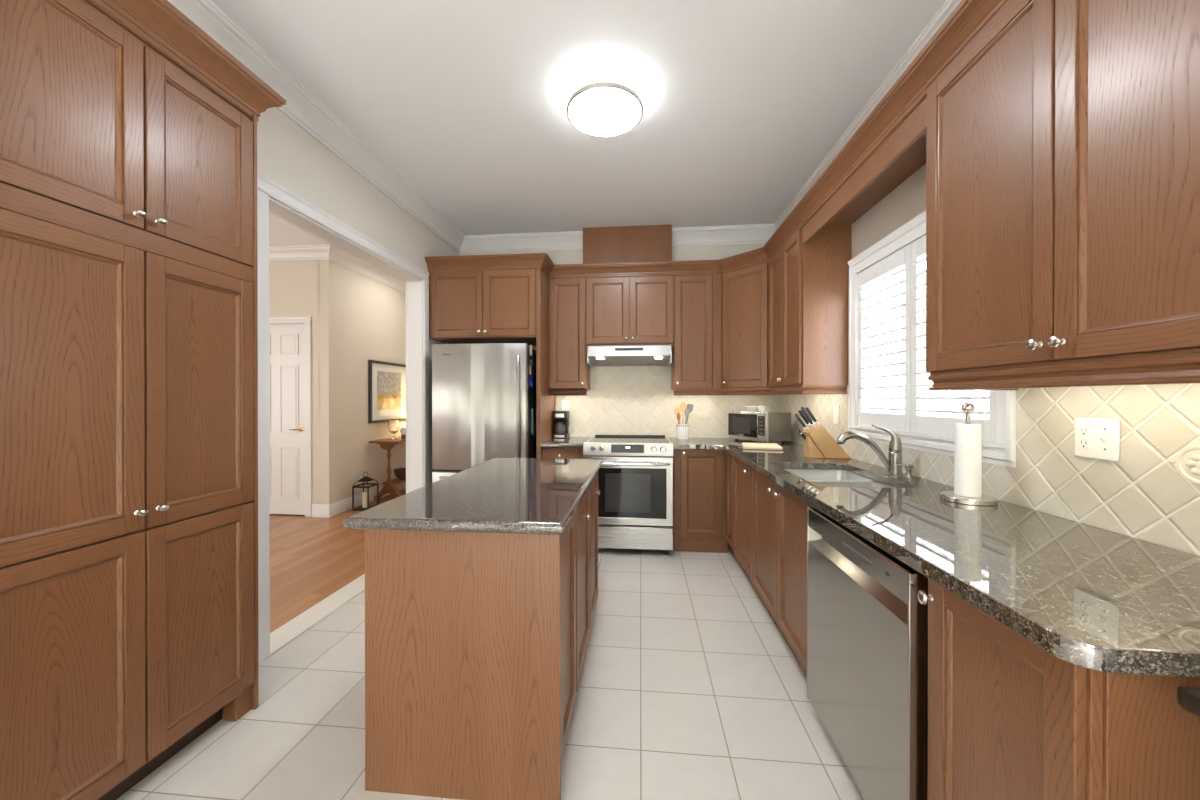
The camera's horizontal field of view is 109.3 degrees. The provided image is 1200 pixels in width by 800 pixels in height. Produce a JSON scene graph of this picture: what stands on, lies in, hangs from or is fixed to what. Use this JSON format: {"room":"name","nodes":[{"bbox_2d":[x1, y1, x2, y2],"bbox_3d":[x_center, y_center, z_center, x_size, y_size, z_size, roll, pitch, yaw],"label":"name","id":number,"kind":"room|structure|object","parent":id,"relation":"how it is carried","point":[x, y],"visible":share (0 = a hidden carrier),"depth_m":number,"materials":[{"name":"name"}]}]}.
{"room":"kitchen","nodes":[
{"label":"kitchen","id":0,"kind":"room"},
{"bbox_2d":[269,260,319,503],"bbox_3d":[-4.345,-0.198,4.998,2.400,3.030,0.174,0,0,5],"label":"wall","id":1,"kind":"structure","parent":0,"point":[293,285],"depth_m":4.81,"materials":[{"name":"beige paint"}]},
{"bbox_2d":[312,504,328,516],"bbox_3d":[-3.143,1.248,4.792,0.212,0.140,0.016,0,0,5],"label":"baseboard","id":2,"kind":"structure","parent":1,"relation":"attached to","point":[318,510],"depth_m":4.79,"materials":[{"name":"white paint"}]},
{"bbox_2d":[270,488,405,632],"bbox_3d":[-3.888,1.366,2.284,4.025,0.080,10.600,0,0,5],"label":"floor","id":3,"kind":"structure","parent":0,"point":[312,558],"depth_m":3.50,"materials":[{"name":"brown wood"}]},
{"bbox_2d":[352,472,378,510],"bbox_3d":[-2.847,1.094,5.167,0.206,0.446,0.206,0,0,5],"label":"candle lantern","id":4,"kind":"object","parent":3,"relation":"on","point":[365,505],"visible":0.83,"depth_m":5.13,"materials":[{"name":"black metal"}]},
{"bbox_2d":[362,491,366,507],"bbox_3d":[-2.847,1.203,5.168,0.072,0.189,0.072,0,0,5],"label":"candle","id":5,"kind":"object","parent":4,"relation":"on","point":[364,495],"depth_m":5.14,"materials":[{"name":"white wax"}]},
{"bbox_2d":[369,436,405,500],"bbox_3d":[-2.721,0.919,6.029,0.393,0.790,1.220,0,0,5],"label":"console table","id":6,"kind":"object","parent":3,"relation":"on","point":[387,444],"visible":0.45,"depth_m":5.55,"materials":[{"name":"brown wood"}]},
{"bbox_2d":[388,420,399,438],"bbox_3d":[-2.770,0.399,5.710,0.144,0.250,0.143,0,0,5],"label":"lamp","id":7,"kind":"object","parent":6,"relation":"on","point":[393,425],"visible":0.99,"depth_m":5.67,"materials":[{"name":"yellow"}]},
{"bbox_2d":[382,478,405,484],"bbox_3d":[-2.710,1.099,6.028,0.260,0.020,0.880,0,0,5],"label":"shelf","id":8,"kind":"object","parent":6,"relation":"attached to","point":[396,481],"depth_m":5.64,"materials":[{"name":"brown wood"}]},
{"bbox_2d":[393,468,405,479],"bbox_3d":[-2.697,1.019,5.846,0.260,0.140,0.259,0,0,5],"label":"wooden bowl","id":9,"kind":"object","parent":6,"relation":"on","point":[400,473],"visible":0.59,"depth_m":5.75,"materials":[{"name":"brown wood"}]},
{"bbox_2d":[400,427,405,438],"bbox_3d":[-2.663,0.447,5.779,0.100,0.154,0.033,0,0,5],"label":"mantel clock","id":10,"kind":"object","parent":6,"relation":"on","point":[403,429],"visible":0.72,"depth_m":5.76,"materials":[{"name":"brown wood"}]},
{"bbox_2d":[257,107,458,483],"bbox_3d":[-1.798,-0.189,2.155,0.130,3.030,10.350,0,0,5],"label":"wall","id":11,"kind":"structure","parent":0,"point":[289,156],"depth_m":2.74,"materials":[{"name":"beige paint"}]},
{"bbox_2d":[265,574,364,658],"bbox_3d":[-1.719,1.350,3.011,0.175,0.068,1.660,0,0,5],"label":"trim","id":12,"kind":"structure","parent":11,"relation":"attached to","point":[297,626],"depth_m":2.60,"materials":[{"name":"white wood"}]},
{"bbox_2d":[167,0,463,252],"bbox_3d":[-1.812,-1.624,0.761,0.106,0.150,7.580,0,0,5],"label":"trim","id":13,"kind":"structure","parent":11,"relation":"attached to","point":[304,109],"depth_m":2.47,"materials":[{"name":"white paint"}]},
{"bbox_2d":[257,172,428,662],"bbox_3d":[-1.717,0.089,3.000,0.172,2.469,1.753,0,0,5],"label":"trim","id":14,"kind":"structure","parent":11,"relation":"attached to","point":[273,198],"depth_m":2.60,"materials":[{"name":"white paint"}]},
{"bbox_2d":[318,259,405,504],"bbox_3d":[-2.991,-0.201,6.099,0.126,3.030,2.624,0,0,5],"label":"wall","id":15,"kind":"structure","parent":0,"point":[362,318],"depth_m":5.15,"materials":[{"name":"beige paint"}]},
{"bbox_2d":[269,324,304,514],"bbox_3d":[-3.713,0.219,4.857,0.765,2.173,0.088,0,0,5],"label":"door","id":16,"kind":"structure","parent":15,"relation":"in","point":[286,341],"depth_m":4.85,"materials":[{"name":"white paint"}]},
{"bbox_2d":[269,317,311,516],"bbox_3d":[-3.711,0.190,4.902,0.920,2.256,0.140,0,0,5],"label":"door frame","id":17,"kind":"structure","parent":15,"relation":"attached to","point":[307,321],"depth_m":4.79,"materials":[{"name":"white paint"}]},
{"bbox_2d":[269,244,329,260],"bbox_3d":[-4.242,-1.657,4.843,2.592,0.150,0.106,0,0,5],"label":"trim","id":18,"kind":"structure","parent":15,"relation":"attached to","point":[300,252],"depth_m":4.77,"materials":[{"name":"white paint"}]},
{"bbox_2d":[329,494,361,516],"bbox_3d":[-3.020,1.245,5.051,0.016,0.145,0.550,0,0,5],"label":"baseboard","id":19,"kind":"structure","parent":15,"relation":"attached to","point":[339,507],"depth_m":5.02,"materials":[{"name":"white paint"}]},
{"bbox_2d":[329,244,405,293],"bbox_3d":[-2.883,-1.661,6.006,0.106,0.150,2.680,0,0,5],"label":"trim","id":20,"kind":"structure","parent":15,"relation":"attached to","point":[337,255],"depth_m":5.34,"materials":[{"name":"white paint"}]},
{"bbox_2d":[369,486,382,501],"bbox_3d":[-2.966,1.242,5.620,0.016,0.144,0.278,0,0,5],"label":"baseboard","id":21,"kind":"structure","parent":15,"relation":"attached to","point":[372,493],"depth_m":5.55,"materials":[{"name":"white paint"}]},
{"bbox_2d":[368,360,405,422],"bbox_3d":[-2.926,-0.110,5.925,0.034,0.820,0.900,0,0,5],"label":"framed picture","id":22,"kind":"object","parent":15,"relation":"attached to","point":[386,380],"visible":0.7,"depth_m":5.85,"materials":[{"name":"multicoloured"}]},
{"bbox_2d":[377,371,400,409],"bbox_3d":[-2.931,-0.130,5.925,0.002,0.520,0.560,0,0,5],"label":"print","id":23,"kind":"object","parent":22,"relation":"attached to","point":[388,382],"depth_m":5.91},
{"bbox_2d":[395,483,405,490],"bbox_3d":[-2.911,1.266,6.193,0.016,0.095,0.259,0,0,5],"label":"baseboard","id":24,"kind":"structure","parent":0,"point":[402,486],"depth_m":6.21,"materials":[{"name":"white paint"}]},
{"bbox_2d":[116,543,864,799],"bbox_3d":[-0.131,1.371,0.584,3.470,0.080,7.930,0,0,5],"label":"floor","id":25,"kind":"structure","parent":0,"point":[689,688],"depth_m":1.80,"materials":[{"name":"tile"}]},
{"bbox_2d":[0,0,285,799],"bbox_3d":[-1.620,-0.005,1.464,0.346,2.668,0.926,0,0,5],"label":"pantry cabinet","id":26,"kind":"object","parent":25,"relation":"on","point":[129,270],"visible":1,"depth_m":1.35,"materials":[{"name":"brown wood"}]},
{"bbox_2d":[365,472,599,799],"bbox_3d":[-0.388,0.877,2.074,0.698,0.900,1.330,0,0,5],"label":"kitchen island","id":27,"kind":"object","parent":25,"relation":"on","point":[476,642],"visible":0.85,"depth_m":1.42,"materials":[{"name":"brown wood"}]},
{"bbox_2d":[343,458,602,534],"bbox_3d":[-0.415,0.406,2.087,0.733,0.040,1.437,0,0,5],"label":"island countertop","id":28,"kind":"structure","parent":27,"relation":"on","point":[495,495],"depth_m":1.64,"materials":[{"name":"stone"}]},
{"bbox_2d":[432,342,535,482],"bbox_3d":[-1.005,0.395,3.985,0.835,1.792,0.859,0,0,5],"label":"refrigerator","id":29,"kind":"object","parent":25,"relation":"on","point":[483,398],"visible":0.6,"depth_m":3.62,"materials":[{"name":"silver metal"}]},
{"bbox_2d":[536,268,554,458],"bbox_3d":[-0.516,0.076,4.111,0.036,2.489,0.670,0,0,5],"label":"end panel","id":30,"kind":"object","parent":25,"relation":"on","point":[545,403],"visible":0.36,"depth_m":3.86,"materials":[{"name":"brown wood"}]},
{"bbox_2d":[542,447,583,458],"bbox_3d":[-0.305,0.870,4.085,0.384,0.900,0.651,0,0,5],"label":"base cabinet","id":31,"kind":"object","parent":25,"relation":"on","point":[547,452],"visible":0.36,"depth_m":3.79,"materials":[{"name":"brown wood"}]},
{"bbox_2d":[540,437,591,447],"bbox_3d":[-0.303,0.400,4.083,0.389,0.040,0.669,0,0,5],"label":"countertop","id":32,"kind":"structure","parent":31,"relation":"on","point":[569,442],"depth_m":3.81,"materials":[{"name":"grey stone"}]},
{"bbox_2d":[553,411,569,437],"bbox_3d":[-0.390,0.245,4.315,0.157,0.270,0.195,0,0,5],"label":"coffee maker","id":33,"kind":"object","parent":32,"relation":"on","point":[561,429],"visible":1,"depth_m":4.24,"materials":[{"name":"black plastic"}]},
{"bbox_2d":[583,435,672,554],"bbox_3d":[0.266,0.837,3.918,0.761,0.968,0.779,0,0,5],"label":"range","id":34,"kind":"object","parent":25,"relation":"on","point":[635,475],"visible":0.87,"depth_m":3.60,"materials":[{"name":"silver metal"}]},
{"bbox_2d":[588,437,669,442],"bbox_3d":[0.271,0.371,3.973,0.721,0.002,0.560,0,0,5],"label":"glass cooktop","id":35,"kind":"object","parent":34,"relation":"in","point":[594,439],"depth_m":3.98,"materials":[{"name":"black"}]},
{"bbox_2d":[673,449,727,552],"bbox_3d":[0.899,0.871,3.970,0.465,0.900,0.651,0,0,5],"label":"base cabinet","id":36,"kind":"object","parent":25,"relation":"on","point":[699,475],"visible":0.88,"depth_m":3.69,"materials":[{"name":"brown wood"}]},
{"bbox_2d":[726,452,761,600],"bbox_3d":[1.345,0.873,3.207,0.671,0.900,0.885,0,0,5],"label":"base cabinet","id":37,"kind":"object","parent":25,"relation":"on","point":[739,476],"visible":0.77,"depth_m":3.18,"materials":[{"name":"brown wood"}]},
{"bbox_2d":[752,469,813,675],"bbox_3d":[1.255,0.876,2.267,0.671,0.900,1.003,0,0,5],"label":"base cabinet","id":38,"kind":"object","parent":25,"relation":"on","point":[779,574],"visible":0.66,"depth_m":2.22,"materials":[{"name":"brown wood"}]},
{"bbox_2d":[668,437,1199,677],"bbox_3d":[1.074,0.405,2.466,1.109,0.040,3.627,0,0,5],"label":"countertop","id":39,"kind":"structure","parent":38,"relation":"on","point":[1091,597],"depth_m":1.02,"materials":[{"name":"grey stone"}]},
{"bbox_2d":[676,424,688,438],"bbox_3d":[0.813,0.308,4.178,0.128,0.145,0.128,0,0,5],"label":"utensil crock","id":40,"kind":"object","parent":39,"relation":"on","point":[682,429],"visible":0.98,"depth_m":4.13,"materials":[{"name":"white ceramic"}]},
{"bbox_2d":[674,407,679,423],"bbox_3d":[0.762,0.217,4.182,0.072,0.291,0.012,0,0,5],"label":"wooden spatula","id":41,"kind":"object","parent":40,"relation":"in","point":[676,410],"visible":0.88,"depth_m":4.18,"materials":[{"name":"brown wood"}]},
{"bbox_2d":[677,413,680,423],"bbox_3d":[0.772,0.244,4.156,0.047,0.238,0.020,0,0,-25],"label":"server","id":42,"kind":"object","parent":40,"relation":"in","point":[678,414],"visible":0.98,"depth_m":4.15,"materials":[{"name":"brown wood"}]},
{"bbox_2d":[680,402,686,423],"bbox_3d":[0.814,0.189,4.167,0.067,0.347,0.015,0,0,5],"label":"wooden spoon","id":43,"kind":"object","parent":40,"relation":"in","point":[683,406],"visible":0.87,"depth_m":4.16,"materials":[{"name":"brown wood"}]},
{"bbox_2d":[684,409,688,423],"bbox_3d":[0.846,0.226,4.159,0.051,0.274,0.012,0,0,5],"label":"slotted turner","id":44,"kind":"object","parent":40,"relation":"in","point":[686,412],"visible":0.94,"depth_m":4.16,"materials":[{"name":"grey plastic"}]},
{"bbox_2d":[686,404,692,423],"bbox_3d":[0.867,0.199,4.175,0.100,0.328,0.018,0,0,11],"label":"spatula","id":45,"kind":"object","parent":40,"relation":"in","point":[689,406],"visible":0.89,"depth_m":4.17,"materials":[{"name":"grey plastic"}]},
{"bbox_2d":[728,411,790,442],"bbox_3d":[1.460,0.244,3.917,0.296,0.274,0.486,0,0,-23],"label":"microwave","id":46,"kind":"object","parent":39,"relation":"on","point":[766,427],"visible":0.96,"depth_m":3.73,"materials":[{"name":"grey metal"}]},
{"bbox_2d":[744,406,757,411],"bbox_3d":[1.425,0.085,3.980,0.156,0.048,0.156,0,0,5],"label":"serving bowl","id":47,"kind":"object","parent":46,"relation":"on","point":[748,408],"visible":0.86,"depth_m":3.94,"materials":[{"name":"white ceramic"}]},
{"bbox_2d":[758,406,769,411],"bbox_3d":[1.480,0.082,3.856,0.076,0.055,0.088,0,0,-43],"label":"coffee cup","id":48,"kind":"object","parent":46,"relation":"on","point":[760,408],"visible":0.9,"depth_m":3.83,"materials":[{"name":"white ceramic"}]},
{"bbox_2d":[742,442,782,449],"bbox_3d":[1.294,0.370,3.424,0.284,0.020,0.316,0,0,16],"label":"cutting board","id":49,"kind":"object","parent":39,"relation":"on","point":[766,446],"visible":1,"depth_m":3.30,"materials":[{"name":"brown wood"}]},
{"bbox_2d":[802,423,851,458],"bbox_3d":[1.517,0.272,2.855,0.274,0.222,0.120,0,0,5],"label":"knife block","id":50,"kind":"object","parent":39,"relation":"on","point":[819,443],"visible":0.92,"depth_m":2.80,"materials":[{"name":"brown wood"}]},
{"bbox_2d":[795,413,807,430],"bbox_3d":[1.364,0.158,2.869,0.094,0.135,0.023,0,0,5],"label":"kitchen knife","id":51,"kind":"object","parent":50,"relation":"in","point":[796,414],"visible":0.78,"depth_m":2.86,"materials":[{"name":"black plastic"}]},
{"bbox_2d":[797,429,805,439],"bbox_3d":[1.362,0.232,2.869,0.068,0.076,0.022,0,0,5],"label":"kitchen knife","id":52,"kind":"object","parent":50,"relation":"on","point":[798,430],"visible":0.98,"depth_m":2.86,"materials":[{"name":"black plastic"}]},
{"bbox_2d":[798,410,810,427],"bbox_3d":[1.399,0.137,2.896,0.094,0.135,0.023,0,0,5],"label":"kitchen knife","id":53,"kind":"object","parent":50,"relation":"on","point":[799,411],"visible":0.78,"depth_m":2.89,"materials":[{"name":"black plastic"}]},
{"bbox_2d":[801,409,814,427],"bbox_3d":[1.395,0.133,2.836,0.097,0.139,0.023,0,0,5],"label":"kitchen knife","id":54,"kind":"object","parent":50,"relation":"on","point":[803,410],"visible":0.88,"depth_m":2.83,"materials":[{"name":"black plastic"}]},
{"bbox_2d":[805,407,818,425],"bbox_3d":[1.418,0.117,2.833,0.097,0.139,0.023,0,0,5],"label":"kitchen knife","id":55,"kind":"object","parent":50,"relation":"on","point":[806,408],"visible":0.9,"depth_m":2.82,"materials":[{"name":"black plastic"}]},
{"bbox_2d":[784,469,894,487],"bbox_3d":[1.234,0.511,2.244,0.470,0.170,0.760,0,0,5],"label":"sink","id":56,"kind":"object","parent":39,"relation":"in","point":[820,477],"visible":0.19,"depth_m":2.54,"materials":[{"name":"silver metal"}]},
{"bbox_2d":[836,424,902,476],"bbox_3d":[1.378,0.256,2.180,0.322,0.261,0.068,0,0,5],"label":"faucet","id":57,"kind":"object","parent":39,"relation":"on","point":[895,445],"visible":1,"depth_m":2.16,"materials":[{"name":"silver metal"}]},
{"bbox_2d":[895,464,914,480],"bbox_3d":[1.479,0.348,2.058,0.076,0.077,0.048,0,0,17],"label":"soap dispenser","id":58,"kind":"object","parent":39,"relation":"on","point":[909,467],"visible":1,"depth_m":2.04,"materials":[{"name":"silver metal"}]},
{"bbox_2d":[940,402,997,505],"bbox_3d":[1.417,0.198,1.638,0.170,0.379,0.170,0,0,5],"label":"paper towel holder","id":59,"kind":"object","parent":39,"relation":"on","point":[968,408],"visible":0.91,"depth_m":1.61,"materials":[{"name":"silver metal"}]},
{"bbox_2d":[954,423,981,496],"bbox_3d":[1.417,0.228,1.638,0.081,0.276,0.081,0,0,5],"label":"paper towel roll","id":60,"kind":"object","parent":59,"relation":"on","point":[967,437],"visible":1,"depth_m":1.61,"materials":[{"name":"white paper"}]},
{"bbox_2d":[807,507,927,799],"bbox_3d":[1.170,0.886,1.421,0.661,0.885,0.686,0,0,5],"label":"dishwasher","id":61,"kind":"object","parent":25,"relation":"on","point":[867,623],"visible":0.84,"depth_m":1.32,"materials":[{"name":"silver metal"}]},
{"bbox_2d":[927,736,927,799],"bbox_3d":[1.192,0.836,1.418,0.615,0.785,0.684,0,0,5],"label":"tub","id":62,"kind":"object","parent":61,"relation":"in","point":[927,736],"depth_m":1.11,"materials":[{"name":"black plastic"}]},
{"bbox_2d":[917,578,1199,799],"bbox_3d":[1.130,0.880,0.871,0.686,0.900,0.387,0,0,5],"label":"base cabinet","id":63,"kind":"object","parent":25,"relation":"on","point":[1009,718],"visible":0.7,"depth_m":0.80,"materials":[{"name":"brown wood"}]},
{"bbox_2d":[1177,686,1199,716],"bbox_3d":[1.099,0.886,0.066,0.545,0.893,1.135,0,0,5],"label":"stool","id":64,"kind":"object","parent":25,"relation":"on","point":[1188,698],"visible":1,"depth_m":0.64,"materials":[{"name":"black wood"}]},
{"bbox_2d":[211,0,945,281],"bbox_3d":[-2.059,-1.754,2.100,7.700,0.100,10.600,0,0,5],"label":"ceiling","id":65,"kind":"structure","parent":0,"point":[743,101],"depth_m":2.34,"materials":[{"name":"white paint"}]},
{"bbox_2d":[566,67,642,136],"bbox_3d":[0.027,-1.652,2.383,0.430,0.100,0.430,0,0,5],"label":"ceiling light","id":66,"kind":"object","parent":65,"relation":"attached to","point":[604,101],"visible":1,"depth_m":2.30,"materials":[{"name":"white glass"}]},
{"bbox_2d":[569,88,640,134],"bbox_3d":[0.027,-1.608,2.383,0.406,0.008,0.406,0,0,5],"label":"diffuser","id":67,"kind":"object","parent":66,"relation":"attached to","point":[592,111],"depth_m":2.36,"materials":[{"name":"white glass"}]},
{"bbox_2d":[459,243,765,436],"bbox_3d":[0.203,-0.196,4.440,3.680,3.030,0.120,0,0,5],"label":"wall","id":68,"kind":"structure","parent":0,"point":[706,252],"depth_m":4.31,"materials":[{"name":"beige paint"}]},
{"bbox_2d":[425,253,553,345],"bbox_3d":[-0.984,-0.923,4.123,1.111,0.723,0.728,0,0,5],"label":"upper cabinet","id":69,"kind":"object","parent":68,"relation":"attached to","point":[474,299],"visible":0.98,"depth_m":3.82,"materials":[{"name":"brown wood"}]},
{"bbox_2d":[548,264,589,394],"bbox_3d":[-0.294,-0.665,4.223,0.379,1.241,0.395,0,0,5],"label":"upper cabinet","id":70,"kind":"object","parent":68,"relation":"attached to","point":[569,370],"visible":0.95,"depth_m":4.09,"materials":[{"name":"brown wood"}]},
{"bbox_2d":[459,224,776,253],"bbox_3d":[0.147,-1.635,4.327,3.330,0.150,0.106,0,0,5],"label":"trim","id":71,"kind":"structure","parent":68,"relation":"attached to","point":[757,233],"depth_m":4.34,"materials":[{"name":"white paint"}]},
{"bbox_2d":[587,344,671,367],"bbox_3d":[0.288,-0.418,4.105,0.764,0.176,0.506,0,0,5],"label":"range hood","id":72,"kind":"object","parent":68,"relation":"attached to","point":[655,354],"visible":1,"depth_m":3.90,"materials":[{"name":"silver metal"}]},
{"bbox_2d":[585,261,673,347],"bbox_3d":[0.294,-0.896,4.166,0.830,0.777,0.395,0,0,5],"label":"upper cabinet","id":73,"kind":"object","parent":68,"relation":"attached to","point":[628,303],"visible":0.97,"depth_m":4.02,"materials":[{"name":"brown wood"}]},
{"bbox_2d":[583,224,671,263],"bbox_3d":[0.273,-1.471,4.270,0.874,0.477,0.182,0,0,5],"label":"duct cover","id":74,"kind":"object","parent":73,"relation":"on","point":[647,243],"visible":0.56,"depth_m":4.18,"materials":[{"name":"brown wood"}]},
{"bbox_2d":[555,364,780,437],"bbox_3d":[0.672,-0.080,4.327,2.285,0.920,0.018,0,0,5],"label":"backsplash","id":75,"kind":"structure","parent":68,"relation":"attached to","point":[620,400],"depth_m":4.35,"materials":[{"name":"tile"}]},
{"bbox_2d":[562,400,568,410],"bbox_3d":[-0.362,0.064,4.419,0.074,0.120,0.010,0,0,5],"label":"outlet","id":76,"kind":"object","parent":75,"relation":"attached to","point":[565,403],"visible":0.9,"depth_m":4.42,"materials":[{"name":"white plastic"}]},
{"bbox_2d":[671,260,721,394],"bbox_3d":[0.934,-0.664,4.105,0.456,1.241,0.395,0,0,5],"label":"upper cabinet","id":77,"kind":"object","parent":68,"relation":"attached to","point":[696,365],"visible":0.98,"depth_m":3.97,"materials":[{"name":"brown wood"}]},
{"bbox_2d":[721,247,769,394],"bbox_3d":[1.442,-0.664,3.912,0.670,1.241,0.690,0,0,5],"label":"upper cabinet","id":78,"kind":"object","parent":68,"relation":"attached to","point":[745,276],"visible":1,"depth_m":3.76,"materials":[{"name":"brown wood"}]},
{"bbox_2d":[792,164,1197,555],"bbox_3d":[1.555,-0.184,0.504,0.200,3.030,7.700,0,0,5],"label":"wall","id":79,"kind":"structure","parent":0,"point":[906,201],"depth_m":2.41,"materials":[{"name":"beige paint"}]},
{"bbox_2d":[763,210,851,394],"bbox_3d":[1.522,-0.661,3.214,0.378,1.241,0.761,0,0,5],"label":"upper cabinet","id":80,"kind":"object","parent":79,"relation":"attached to","point":[808,284],"visible":0.99,"depth_m":2.86,"materials":[{"name":"brown wood"}]},
{"bbox_2d":[793,64,927,243],"bbox_3d":[1.427,-1.164,2.221,0.378,0.230,1.259,0,0,5],"label":"window valance","id":81,"kind":"object","parent":79,"relation":"attached to","point":[889,146],"visible":0.65,"depth_m":2.09,"materials":[{"name":"brown wood"}]},
{"bbox_2d":[775,0,960,228],"bbox_3d":[1.397,-1.623,0.454,0.106,0.150,7.580,0,0,5],"label":"trim","id":82,"kind":"structure","parent":79,"relation":"attached to","point":[948,6],"depth_m":2.31,"materials":[{"name":"white paint"}]},
{"bbox_2d":[848,210,1015,467],"bbox_3d":[1.679,-0.332,2.194,0.194,1.164,1.246,0,0,5],"label":"window","id":83,"kind":"structure","parent":79,"relation":"in","point":[903,250],"depth_m":2.26,"materials":[{"name":"white paint"}]},
{"bbox_2d":[858,243,910,431],"bbox_3d":[1.651,-0.324,2.476,0.028,0.982,0.541,0,0,5],"label":"shutter","id":84,"kind":"object","parent":83,"relation":"attached to","point":[898,257],"depth_m":2.44,"materials":[{"name":"white paint"}]},
{"bbox_2d":[911,235,995,442],"bbox_3d":[1.599,-0.322,1.931,0.028,0.982,0.545,0,0,5],"label":"shutter","id":85,"kind":"object","parent":83,"relation":"attached to","point":[920,424],"depth_m":2.11,"materials":[{"name":"white paint"}]},
{"bbox_2d":[781,383,1199,555],"bbox_3d":[1.626,0.131,2.402,0.022,0.510,3.651,0,0,5],"label":"backsplash","id":86,"kind":"structure","parent":79,"relation":"attached to","point":[1152,494],"depth_m":1.29,"materials":[{"name":"tile"}]},
{"bbox_2d":[834,405,838,423],"bbox_3d":[1.679,0.104,3.024,0.010,0.130,0.076,0,0,5],"label":"light switch","id":87,"kind":"object","parent":86,"relation":"attached to","point":[836,407],"visible":1,"depth_m":3.01,"materials":[{"name":"white plastic"}]},
{"bbox_2d":[1075,417,1119,460],"bbox_3d":[1.509,0.117,1.300,0.020,0.124,0.124,0,0,5],"label":"outlet","id":88,"kind":"object","parent":86,"relation":"attached to","point":[1097,438],"visible":1,"depth_m":1.29,"materials":[{"name":"white plastic"}]},
{"bbox_2d":[1079,438,1089,448],"bbox_3d":[1.513,0.137,1.330,0.004,0.033,0.032,0,0,5],"label":"receptacle","id":89,"kind":"object","parent":88,"relation":"attached to","point":[1084,443],"depth_m":1.33,"materials":[{"name":"white plastic"}]},
{"bbox_2d":[1079,426,1089,435],"bbox_3d":[1.513,0.097,1.329,0.004,0.033,0.032,0,0,5],"label":"receptacle","id":90,"kind":"object","parent":88,"relation":"attached to","point":[1083,430],"depth_m":1.33,"materials":[{"name":"white plastic"}]},
{"bbox_2d":[911,0,1199,389],"bbox_3d":[1.319,-0.655,1.088,0.378,1.241,1.020,0,0,5],"label":"upper cabinet","id":91,"kind":"object","parent":79,"relation":"attached to","point":[1063,136],"visible":1,"depth_m":1.07,"materials":[{"name":"brown wood"}]},
{"label":"outside","id":92,"kind":"structure","parent":0,"visible":0},
{"bbox_3d":[16.729,1.857,8.454,28.300,0.100,40.000,0,0,5],"label":"ground","id":93,"kind":"structure","parent":92,"visible":0},
{"bbox_2d":[891,263,988,418],"bbox_3d":[5.214,-0.734,5.527,0.270,5.100,12.000,0,0,5],"label":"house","id":94,"kind":"structure","parent":93,"relation":"on","point":[949,403],"depth_m":7.42,"materials":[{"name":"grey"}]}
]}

